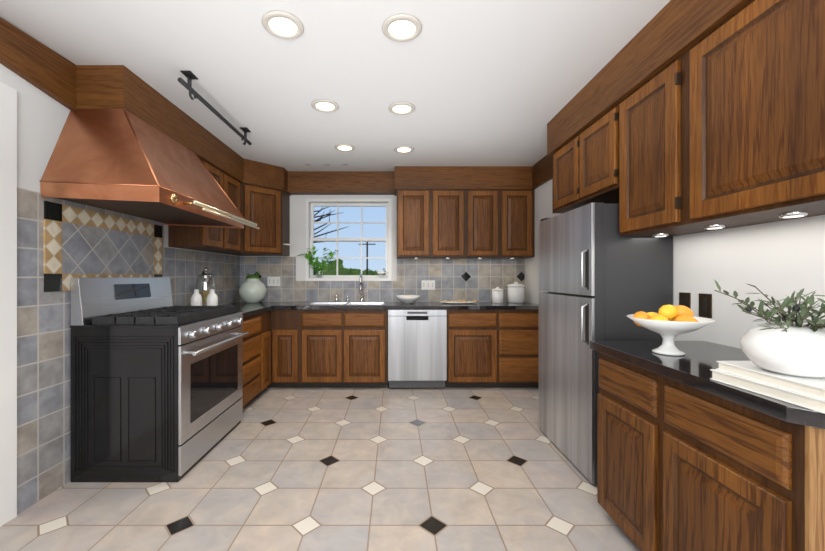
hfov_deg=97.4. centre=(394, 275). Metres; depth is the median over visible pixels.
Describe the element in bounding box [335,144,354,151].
recessed light
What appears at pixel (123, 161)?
range hood
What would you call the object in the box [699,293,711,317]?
electrical outlet
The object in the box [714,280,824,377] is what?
vase
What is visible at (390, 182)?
soffit
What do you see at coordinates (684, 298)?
electrical outlet
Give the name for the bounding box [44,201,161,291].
tile backsplash
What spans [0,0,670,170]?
ceiling
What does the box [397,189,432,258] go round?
upper cabinet
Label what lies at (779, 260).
wall
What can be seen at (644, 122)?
upper cabinet
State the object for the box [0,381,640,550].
floor
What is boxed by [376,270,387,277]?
bird figurine
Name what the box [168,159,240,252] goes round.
upper cabinet
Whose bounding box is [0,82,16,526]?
door frame
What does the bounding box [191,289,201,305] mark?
bottle
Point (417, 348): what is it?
dishwasher
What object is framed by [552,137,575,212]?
upper cabinet
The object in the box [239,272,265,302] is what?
ginger jar
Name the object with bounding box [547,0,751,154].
soffit
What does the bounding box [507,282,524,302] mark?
canister
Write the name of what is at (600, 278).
fridge
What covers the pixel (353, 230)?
backdrop
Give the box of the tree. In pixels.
[314,207,375,274]
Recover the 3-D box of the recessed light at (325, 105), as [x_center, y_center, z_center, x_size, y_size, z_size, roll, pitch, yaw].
[-0.505,-1.228,2.620,0.198,0.010,0.198,0,0,0]
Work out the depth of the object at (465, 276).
4.41 m
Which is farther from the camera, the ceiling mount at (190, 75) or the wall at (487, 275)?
the wall at (487, 275)
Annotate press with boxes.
[197,267,214,305]
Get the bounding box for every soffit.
[76,65,290,195]
[288,166,531,195]
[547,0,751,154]
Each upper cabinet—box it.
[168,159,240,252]
[221,183,290,255]
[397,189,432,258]
[429,189,468,258]
[465,189,500,258]
[497,189,534,258]
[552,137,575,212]
[576,109,611,207]
[612,60,727,236]
[676,0,824,227]
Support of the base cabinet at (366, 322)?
on the floor
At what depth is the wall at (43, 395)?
1.94 m
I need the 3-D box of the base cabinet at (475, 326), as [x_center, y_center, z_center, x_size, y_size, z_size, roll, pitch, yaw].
[0.819,0.752,4.093,0.518,0.885,0.650,0,0,0]
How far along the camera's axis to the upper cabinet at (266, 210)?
3.98 m
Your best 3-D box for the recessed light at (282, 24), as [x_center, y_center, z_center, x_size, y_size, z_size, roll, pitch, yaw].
[-0.550,-1.228,1.780,0.198,0.010,0.198,0,0,0]
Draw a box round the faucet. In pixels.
[335,273,366,301]
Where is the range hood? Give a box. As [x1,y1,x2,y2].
[40,109,259,228]
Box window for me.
[305,199,390,280]
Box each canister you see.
[492,287,503,302]
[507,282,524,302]
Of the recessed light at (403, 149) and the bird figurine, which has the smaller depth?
the recessed light at (403, 149)
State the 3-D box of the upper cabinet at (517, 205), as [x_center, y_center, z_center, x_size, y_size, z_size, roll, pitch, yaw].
[1.379,-0.598,4.243,0.396,0.765,0.345,0,0,0]
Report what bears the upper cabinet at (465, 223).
attached to the wall at (487, 275)
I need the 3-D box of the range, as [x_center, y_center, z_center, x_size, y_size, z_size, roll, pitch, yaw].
[-1.525,0.603,2.522,0.706,1.185,0.863,0,0,0]
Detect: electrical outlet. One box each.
[267,277,279,285]
[421,280,434,289]
[679,292,690,308]
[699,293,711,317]
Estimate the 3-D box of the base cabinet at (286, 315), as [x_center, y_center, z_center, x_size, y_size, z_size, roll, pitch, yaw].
[-1.141,0.752,4.093,0.288,0.885,0.650,0,0,0]
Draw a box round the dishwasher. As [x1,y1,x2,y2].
[388,310,446,387]
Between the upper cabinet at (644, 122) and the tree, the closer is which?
the upper cabinet at (644, 122)
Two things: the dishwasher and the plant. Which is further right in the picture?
the dishwasher
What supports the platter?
on the base cabinet at (475, 326)
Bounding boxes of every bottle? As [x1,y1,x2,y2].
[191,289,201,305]
[207,289,217,305]
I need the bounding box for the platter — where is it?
[440,300,476,303]
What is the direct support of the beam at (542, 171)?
attached to the ceiling at (489, 82)
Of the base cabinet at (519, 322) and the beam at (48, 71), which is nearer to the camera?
the beam at (48, 71)
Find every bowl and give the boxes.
[396,295,419,303]
[627,304,714,355]
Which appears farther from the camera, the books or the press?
the press
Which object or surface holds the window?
in the wall
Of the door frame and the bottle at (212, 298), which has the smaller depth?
the door frame
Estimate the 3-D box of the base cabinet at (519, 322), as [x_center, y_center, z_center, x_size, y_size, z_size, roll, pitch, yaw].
[1.328,0.752,4.093,0.499,0.885,0.650,0,0,0]
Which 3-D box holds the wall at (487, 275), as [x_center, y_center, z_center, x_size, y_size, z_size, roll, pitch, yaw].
[-0.160,-0.020,4.496,3.480,2.430,0.168,0,0,0]
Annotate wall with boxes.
[0,64,239,513]
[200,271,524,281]
[239,195,524,300]
[525,179,824,348]
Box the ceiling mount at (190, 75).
[178,71,251,144]
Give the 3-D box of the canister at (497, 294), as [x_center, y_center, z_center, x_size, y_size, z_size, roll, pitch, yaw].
[1.190,0.217,4.200,0.134,0.183,0.134,0,0,0]
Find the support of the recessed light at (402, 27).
in the ceiling at (489, 82)
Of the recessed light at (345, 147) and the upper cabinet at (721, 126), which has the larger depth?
the recessed light at (345, 147)
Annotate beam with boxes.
[0,17,75,109]
[532,155,551,188]
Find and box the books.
[710,361,824,413]
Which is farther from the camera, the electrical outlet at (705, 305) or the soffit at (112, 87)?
the soffit at (112, 87)
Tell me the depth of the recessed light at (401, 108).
2.66 m
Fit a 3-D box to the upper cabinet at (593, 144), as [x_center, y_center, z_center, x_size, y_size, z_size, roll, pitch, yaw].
[1.413,-0.603,2.254,0.326,0.755,0.428,0,0,0]
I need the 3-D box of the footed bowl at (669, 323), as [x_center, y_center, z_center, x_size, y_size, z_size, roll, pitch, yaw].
[1.170,0.226,1.550,0.304,0.208,0.304,0,0,0]
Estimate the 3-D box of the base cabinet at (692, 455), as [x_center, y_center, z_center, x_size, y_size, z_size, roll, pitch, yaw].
[1.287,0.763,1.350,0.584,0.864,1.000,0,0,0]
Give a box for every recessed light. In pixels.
[262,11,303,38]
[311,99,338,112]
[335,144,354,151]
[382,14,421,41]
[388,102,414,114]
[394,146,413,152]
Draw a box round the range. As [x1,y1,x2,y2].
[70,277,248,481]
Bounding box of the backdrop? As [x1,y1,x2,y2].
[314,207,385,274]
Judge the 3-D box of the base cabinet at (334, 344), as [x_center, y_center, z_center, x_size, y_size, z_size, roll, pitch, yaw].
[-0.771,0.752,4.093,0.452,0.885,0.650,0,0,0]
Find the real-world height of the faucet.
0.343 m
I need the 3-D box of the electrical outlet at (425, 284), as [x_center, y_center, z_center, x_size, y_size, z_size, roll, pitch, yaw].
[0.405,0.110,4.408,0.165,0.115,0.008,0,0,0]
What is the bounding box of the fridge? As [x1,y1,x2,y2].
[539,203,672,483]
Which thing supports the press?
on the base cabinet at (256, 325)
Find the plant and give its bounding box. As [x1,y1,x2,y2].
[297,246,336,277]
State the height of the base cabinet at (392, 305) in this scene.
0.885 m
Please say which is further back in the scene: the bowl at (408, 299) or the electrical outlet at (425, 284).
the electrical outlet at (425, 284)
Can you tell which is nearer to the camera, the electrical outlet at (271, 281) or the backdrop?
the electrical outlet at (271, 281)
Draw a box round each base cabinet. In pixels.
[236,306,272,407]
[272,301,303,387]
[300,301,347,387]
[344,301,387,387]
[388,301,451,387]
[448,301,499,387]
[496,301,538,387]
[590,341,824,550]
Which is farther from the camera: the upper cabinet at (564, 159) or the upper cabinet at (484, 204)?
the upper cabinet at (484, 204)

